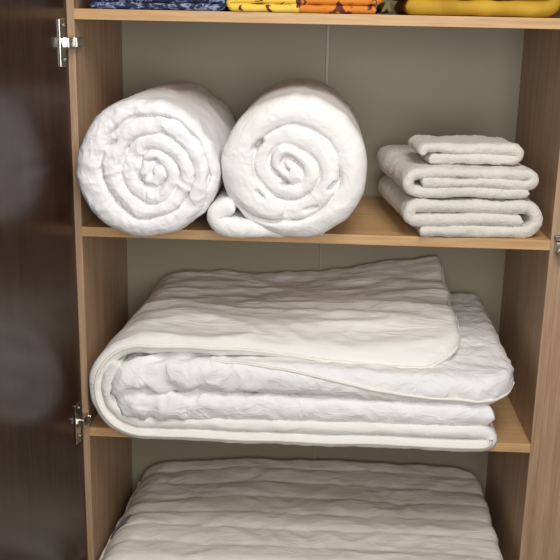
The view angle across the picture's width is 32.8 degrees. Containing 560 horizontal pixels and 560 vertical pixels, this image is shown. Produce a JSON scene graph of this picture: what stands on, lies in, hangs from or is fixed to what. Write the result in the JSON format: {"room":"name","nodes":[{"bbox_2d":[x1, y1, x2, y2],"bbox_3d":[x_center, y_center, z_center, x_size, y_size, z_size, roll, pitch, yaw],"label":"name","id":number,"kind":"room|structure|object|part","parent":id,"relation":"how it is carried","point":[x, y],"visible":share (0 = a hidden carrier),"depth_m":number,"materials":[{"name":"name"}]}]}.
{"room":"linen closet","nodes":[
{"label":"linen closet","id":0,"kind":"room"},
{"bbox_3d":[-0.256,1.475,0.667,4.800,0.050,3.900,2,16,2],"label":"floor","id":1,"kind":"structure","parent":0,"visible":0},
{"bbox_2d":[0,0,559,559],"bbox_3d":[0.105,0.029,1.729,1.159,2.180,0.869,2,16,2],"label":"wardrobe","id":2,"kind":"object","parent":1,"relation":"on","point":[71,281],"visible":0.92,"depth_m":1.86,"materials":[{"name":"brown wood"}]},
{"bbox_3d":[-0.435,0.062,1.550,0.018,2.150,0.460,5,16,12],"label":"door","id":3,"kind":"part","parent":2,"relation":"part of","materials":[{"name":"brown wood"}]},
{"bbox_3d":[-0.359,-0.412,1.653,0.020,0.019,0.064,2,16,2],"label":"hinge arm","id":4,"kind":"part","parent":2,"relation":"part of","materials":[{"name":"silver metal"}]},
{"bbox_3d":[-0.373,0.266,1.842,0.020,0.019,0.064,2,16,2],"label":"hinge arm","id":5,"kind":"part","parent":2,"relation":"part of","materials":[{"name":"silver metal"}]},
{"bbox_3d":[-0.364,-0.048,1.969,0.018,2.180,0.410,2,16,2],"label":"panel","id":6,"kind":"part","parent":2,"relation":"part of","materials":[{"name":"brown wood"}]},
{"bbox_2d":[77,81,235,235],"bbox_3d":[-0.221,-0.248,1.849,0.253,0.246,0.454,2,16,2],"label":"duvet","id":7,"kind":"object","parent":2,"relation":"on","point":[149,163],"visible":0.96,"depth_m":1.64,"materials":[{"name":"white fabric"}]},
{"bbox_2d":[90,0,236,11],"bbox_3d":[-0.208,-0.536,1.771,0.247,0.065,0.300,2,16,2],"label":"bedding","id":8,"kind":"object","parent":2,"relation":"on","point":[179,5],"visible":0.85,"depth_m":1.64,"materials":[{"name":"blue fabric"}]},
{"bbox_2d":[207,79,366,237],"bbox_3d":[0.022,-0.247,1.841,0.282,0.254,0.442,2,16,2],"label":"duvet","id":9,"kind":"object","parent":2,"relation":"on","point":[294,164],"visible":1,"depth_m":1.64,"materials":[{"name":"white fabric"}]},
{"bbox_2d":[89,256,496,451],"bbox_3d":[0.035,0.124,1.956,0.768,0.278,0.438,2,16,2],"label":"quilt","id":10,"kind":"object","parent":2,"relation":"on","point":[395,313],"visible":0.55,"depth_m":1.82,"materials":[{"name":"white fabric"}]},
{"bbox_2d":[110,293,514,425],"bbox_3d":[0.070,0.149,1.951,0.769,0.161,0.444,2,16,2],"label":"duvet","id":11,"kind":"object","parent":10,"relation":"in","point":[460,390],"visible":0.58,"depth_m":1.76,"materials":[{"name":"white fabric"}]},
{"bbox_2d":[99,458,503,559],"bbox_3d":[0.049,0.555,2.065,0.827,0.169,0.438,2,16,2],"label":"comforter","id":12,"kind":"object","parent":2,"relation":"on","point":[240,508],"visible":1,"depth_m":2.02,"materials":[{"name":"fabric"}]},
{"bbox_2d":[226,0,382,13],"bbox_3d":[0.049,-0.529,1.756,0.270,0.071,0.308,2,16,2],"label":"bedding","id":13,"kind":"object","parent":2,"relation":"on","point":[277,6],"visible":0.92,"depth_m":1.62,"materials":[{"name":"orange fabric"}]},
{"bbox_2d":[89,396,530,452],"bbox_3d":[0.063,0.256,2.022,0.850,0.018,0.390,2,16,2],"label":"shelf","id":14,"kind":"object","parent":2,"relation":"attached to","point":[513,435],"depth_m":1.86,"materials":[{"name":"brown wood"}]},
{"bbox_2d":[82,193,550,249],"bbox_3d":[0.071,-0.128,1.915,0.850,0.018,0.390,2,16,2],"label":"shelf","id":15,"kind":"object","parent":2,"relation":"attached to","point":[373,221],"depth_m":1.74,"materials":[{"name":"brown wood"}]},
{"bbox_2d":[74,8,559,28],"bbox_3d":[0.078,-0.498,1.812,0.850,0.018,0.390,2,16,2],"label":"shelf","id":16,"kind":"object","parent":2,"relation":"attached to","point":[83,17],"depth_m":1.63,"materials":[{"name":"brown wood"}]},
{"bbox_3d":[0.078,-0.085,2.133,0.850,2.180,0.004,2,16,2],"label":"panel","id":17,"kind":"part","parent":2,"relation":"part of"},
{"bbox_2d":[375,2,390,13],"bbox_3d":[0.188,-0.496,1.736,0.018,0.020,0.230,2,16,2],"label":"folded cloth","id":18,"kind":"object","parent":2,"relation":"on","point":[384,7],"visible":0.96,"depth_m":1.64,"materials":[{"name":"beige fabric"}]},
{"bbox_2d":[378,175,542,237],"bbox_3d":[0.339,-0.150,1.847,0.259,0.072,0.309,0,16,-4],"label":"folded towel","id":19,"kind":"object","parent":2,"relation":"on","point":[475,217],"visible":0.73,"depth_m":1.70,"materials":[{"name":"fabric"}]},
{"bbox_2d":[376,145,538,198],"bbox_3d":[0.331,-0.214,1.835,0.251,0.059,0.314,0,16,-4],"label":"folded towel","id":20,"kind":"object","parent":19,"relation":"on","point":[419,178],"visible":0.76,"depth_m":1.69,"materials":[{"name":"fabric"}]},
{"bbox_2d":[408,135,523,164],"bbox_3d":[0.340,-0.241,1.757,0.194,0.043,0.133,1,16,-1],"label":"folded towel","id":21,"kind":"object","parent":20,"relation":"on","point":[473,149],"visible":1,"depth_m":1.70,"materials":[{"name":"fabric"}]},
{"bbox_2d":[393,0,559,17],"bbox_3d":[0.341,-0.528,1.748,0.294,0.084,0.297,2,16,2],"label":"bedding","id":22,"kind":"object","parent":2,"relation":"on","point":[474,8],"visible":0.88,"depth_m":1.62,"materials":[{"name":"yellow fabric"}]},
{"bbox_3d":[0.502,-0.021,1.934,0.018,2.180,0.410,2,16,2],"label":"panel","id":23,"kind":"part","parent":2,"relation":"part of","materials":[{"name":"brown wood"}]},
{"bbox_3d":[0.550,-0.019,1.932,0.078,2.180,0.410,2,16,2],"label":"post","id":24,"kind":"part","parent":2,"relation":"part of","materials":[{"name":"brown wood"}]},
{"bbox_3d":[0.500,-0.075,1.702,0.019,0.010,0.008,2,16,2],"label":"hinge plate","id":25,"kind":"part","parent":2,"relation":"part of","materials":[{"name":"metal"}]}
]}

